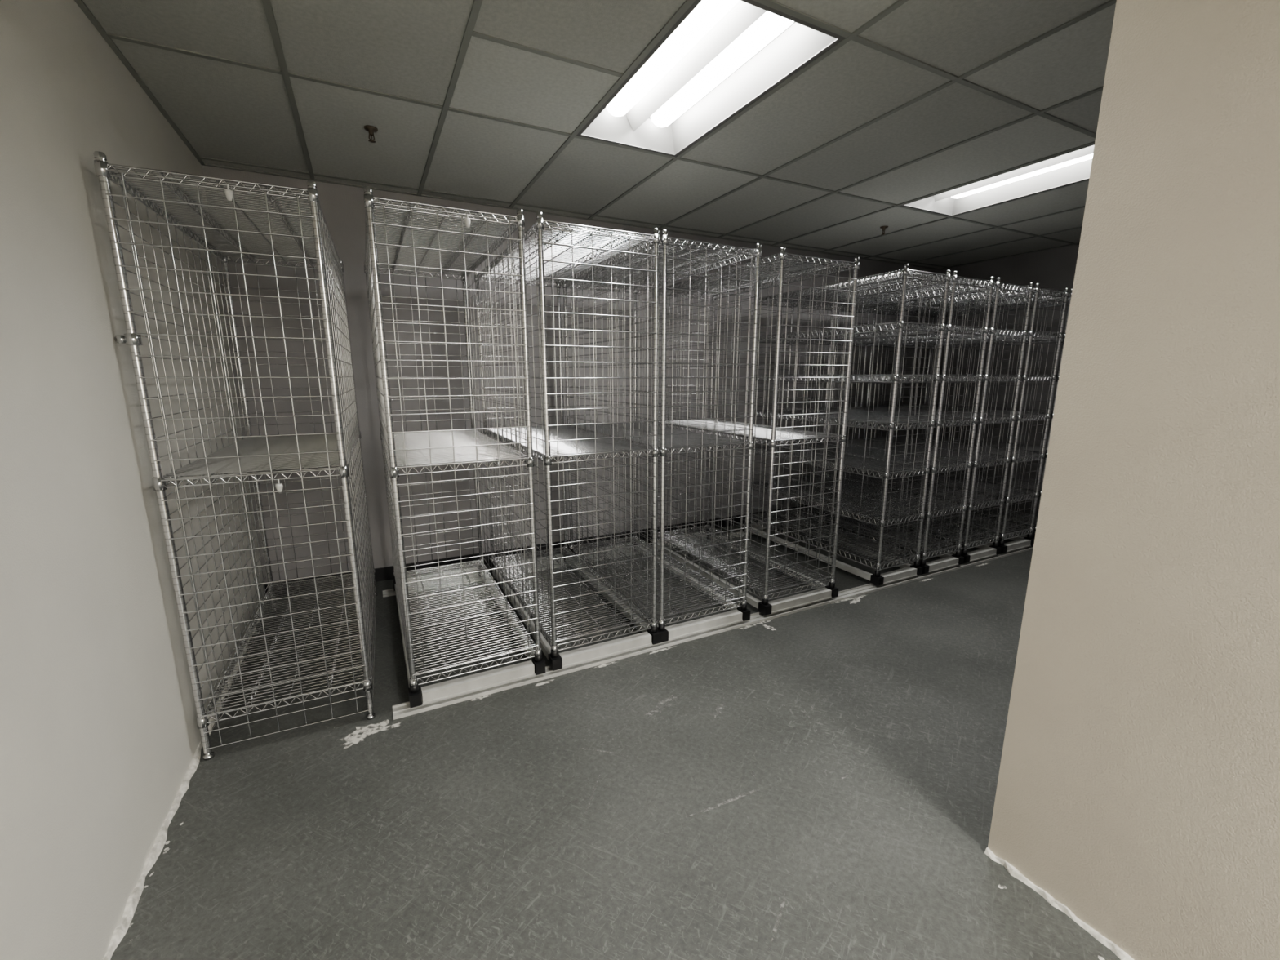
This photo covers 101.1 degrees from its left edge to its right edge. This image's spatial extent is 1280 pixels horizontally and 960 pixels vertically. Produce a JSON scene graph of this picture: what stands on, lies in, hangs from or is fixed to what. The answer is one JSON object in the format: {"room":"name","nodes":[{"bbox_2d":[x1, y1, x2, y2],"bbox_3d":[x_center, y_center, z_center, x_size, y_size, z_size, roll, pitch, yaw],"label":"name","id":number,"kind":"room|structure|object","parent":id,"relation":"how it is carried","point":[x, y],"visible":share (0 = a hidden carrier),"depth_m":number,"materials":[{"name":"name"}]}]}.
{"room":"storage room","nodes":[
{"label":"storage room","id":0,"kind":"room"},
{"bbox_2d":[0,0,264,959],"bbox_3d":[-0.841,0.062,-0.096,0.120,2.915,8.020,-6,13,-27],"label":"wall","id":1,"kind":"structure","parent":0,"point":[100,736],"depth_m":1.51,"materials":[{"name":"white paint"}]},
{"bbox_2d":[102,613,261,959],"bbox_3d":[-0.773,1.475,0.209,0.024,0.024,7.760,-6,13,-27],"label":"baseboard","id":2,"kind":"structure","parent":1,"relation":"attached to","point":[122,928],"depth_m":1.68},
{"bbox_2d":[201,164,941,584],"bbox_3d":[0.447,-0.931,4.910,6.837,2.915,0.120,-6,13,-27],"label":"wall","id":3,"kind":"structure","parent":0,"point":[342,206],"depth_m":3.98,"materials":[{"name":"grey paint"}]},
{"bbox_2d":[262,488,917,596],"bbox_3d":[0.477,0.461,5.126,6.837,0.100,0.012,-6,13,-27],"label":"baseboard","id":4,"kind":"structure","parent":3,"relation":"attached to","point":[386,573],"depth_m":4.21,"materials":[{"name":"grey plastic"}]},
{"bbox_2d":[82,0,1115,269],"bbox_3d":[2.252,-1.481,1.219,6.837,0.001,7.780,-6,13,-27],"label":"ceiling","id":5,"kind":"structure","parent":0,"point":[410,49],"depth_m":2.41,"materials":[{"name":"tile"}]},
{"bbox_2d":[363,124,377,142],"bbox_3d":[-1.347,-1.731,2.642,0.064,0.063,0.064,-6,13,-27],"label":"sprinkler head","id":6,"kind":"object","parent":5,"relation":"attached to","point":[371,129],"visible":1,"depth_m":2.63},
{"bbox_2d":[74,0,1116,270],"bbox_3d":[2.252,-1.477,1.219,6.837,0.007,7.780,-6,13,-27],"label":"grid","id":7,"kind":"object","parent":5,"relation":"attached to","point":[854,36],"visible":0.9,"depth_m":2.46,"materials":[{"name":"silver metal"}]},
{"bbox_2d":[576,0,845,156],"bbox_3d":[0.212,-1.757,2.303,0.598,0.129,1.206,-6,13,-27],"label":"recessed light","id":8,"kind":"object","parent":5,"relation":"in","point":[720,57],"visible":0.85,"depth_m":2.27,"materials":[{"name":"white plastic"}]},
{"bbox_2d":[880,226,888,235],"bbox_3d":[2.032,-2.078,4.389,0.064,0.063,0.064,-6,13,-27],"label":"sprinkler head","id":9,"kind":"object","parent":5,"relation":"attached to","point":[883,228],"visible":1,"depth_m":4.38},
{"bbox_2d":[901,143,1094,216],"bbox_3d":[2.426,-1.979,3.418,0.598,0.129,1.206,-6,13,-27],"label":"recessed light","id":10,"kind":"object","parent":5,"relation":"in","point":[1073,166],"visible":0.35,"depth_m":3.56,"materials":[{"name":"white plastic"}]},
{"bbox_2d":[110,506,1120,959],"bbox_3d":[2.252,1.232,1.757,7.077,0.100,8.020,-6,13,-27],"label":"floor","id":11,"kind":"structure","parent":0,"point":[463,830],"depth_m":1.88,"materials":[{"name":"grey carpet"}]},
{"bbox_2d":[93,151,377,760],"bbox_3d":[-1.793,-0.119,2.657,0.644,2.200,1.535,-5,12,-25],"label":"wire shelving rack","id":12,"kind":"object","parent":11,"relation":"on","point":[278,452],"visible":1,"depth_m":2.20,"materials":[{"name":"silver metal"}]},
{"bbox_2d":[364,186,545,707],"bbox_3d":[-1.109,-0.191,2.979,0.628,2.186,1.553,-6,13,-27],"label":"wire shelving rack","id":13,"kind":"object","parent":11,"relation":"on","point":[403,449],"visible":1,"depth_m":2.56,"materials":[{"name":"silver metal"}]},
{"bbox_2d":[474,211,661,671],"bbox_3d":[-0.517,-0.250,3.279,0.628,2.186,1.552,-6,13,-27],"label":"wire shelving rack","id":14,"kind":"object","parent":11,"relation":"on","point":[550,442],"visible":0.92,"depth_m":2.85,"materials":[{"name":"silver metal"}]},
{"bbox_2d":[128,563,1104,959],"bbox_3d":[1.188,1.139,1.960,5.115,0.001,2.818,-6,13,-27],"label":"plaster dust","id":15,"kind":"object","parent":11,"relation":"on","point":[353,739],"visible":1,"depth_m":2.27,"materials":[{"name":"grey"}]},
{"bbox_2d":[382,515,853,597],"bbox_3d":[0.775,0.537,4.960,5.770,0.016,0.090,-6,13,-27],"label":"floor track","id":16,"kind":"object","parent":11,"relation":"on","point":[388,593],"visible":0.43,"depth_m":4.12,"materials":[{"name":"metal"}]},
{"bbox_2d":[562,229,761,642],"bbox_3d":[0.042,-0.306,3.561,0.628,2.186,1.552,-6,13,-27],"label":"wire shelving rack","id":17,"kind":"object","parent":11,"relation":"on","point":[668,437],"visible":0.77,"depth_m":3.16,"materials":[{"name":"silver metal"}]},
{"bbox_2d":[392,545,1033,719],"bbox_3d":[1.451,0.793,3.669,5.770,0.016,0.090,-6,13,-27],"label":"floor track","id":18,"kind":"object","parent":11,"relation":"on","point":[403,709],"visible":0.64,"depth_m":2.98,"materials":[{"name":"metal"}]},
{"bbox_2d":[648,246,859,615],"bbox_3d":[0.708,-0.373,3.896,0.628,2.186,1.552,-6,13,-27],"label":"wire shelving rack","id":19,"kind":"object","parent":11,"relation":"on","point":[772,433],"visible":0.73,"depth_m":3.50,"materials":[{"name":"silver metal"}]},
{"bbox_2d":[742,263,951,586],"bbox_3d":[1.558,-0.458,4.324,0.478,2.186,1.552,-6,13,-27],"label":"wire shelving rack","id":20,"kind":"object","parent":11,"relation":"on","point":[902,277],"visible":0.76,"depth_m":3.95,"materials":[{"name":"silver metal"}]},
{"bbox_2d":[784,271,994,573],"bbox_3d":[2.007,-0.502,4.551,0.478,2.186,1.552,-6,13,-27],"label":"wire shelving rack","id":21,"kind":"object","parent":11,"relation":"on","point":[948,560],"visible":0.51,"depth_m":4.16,"materials":[{"name":"silver metal"}]},
{"bbox_2d":[821,277,1034,563],"bbox_3d":[2.460,-0.548,4.780,0.478,2.186,1.552,-6,13,-27],"label":"wire shelving rack","id":22,"kind":"object","parent":11,"relation":"on","point":[986,550],"visible":0.52,"depth_m":4.36,"materials":[{"name":"silver metal"}]},
{"bbox_2d":[857,283,1069,553],"bbox_3d":[2.918,-0.594,5.011,0.478,2.186,1.552,-6,13,-27],"label":"wire shelving rack","id":23,"kind":"object","parent":11,"relation":"on","point":[1020,542],"visible":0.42,"depth_m":4.55,"materials":[{"name":"silver metal"}]},
{"bbox_2d":[888,288,1072,538],"bbox_3d":[3.372,-0.639,5.239,0.478,2.186,1.552,-6,13,-27],"label":"wire shelving rack","id":24,"kind":"object","parent":11,"relation":"on","point":[1023,446],"visible":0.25,"depth_m":5.06,"materials":[{"name":"silver metal"}]},
{"bbox_2d":[919,244,1079,520],"bbox_3d":[4.350,-0.934,4.925,0.120,2.915,3.660,-6,13,-27],"label":"wall","id":25,"kind":"structure","parent":0,"point":[1055,268],"depth_m":5.54,"materials":[{"name":"grey paint"}]},
{"bbox_2d":[987,0,1279,959],"bbox_3d":[2.166,0.136,-0.466,0.120,2.915,4.360,-6,13,-27],"label":"wall partition","id":26,"kind":"structure","parent":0,"point":[1138,787],"depth_m":1.23,"materials":[{"name":"beige paint"}]},
{"bbox_2d":[984,847,1133,959],"bbox_3d":[2.102,1.563,-0.216,0.024,0.016,4.360,-6,13,-27],"label":"baseboard","id":27,"kind":"structure","parent":26,"relation":"attached to","point":[1119,953],"depth_m":1.51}
]}

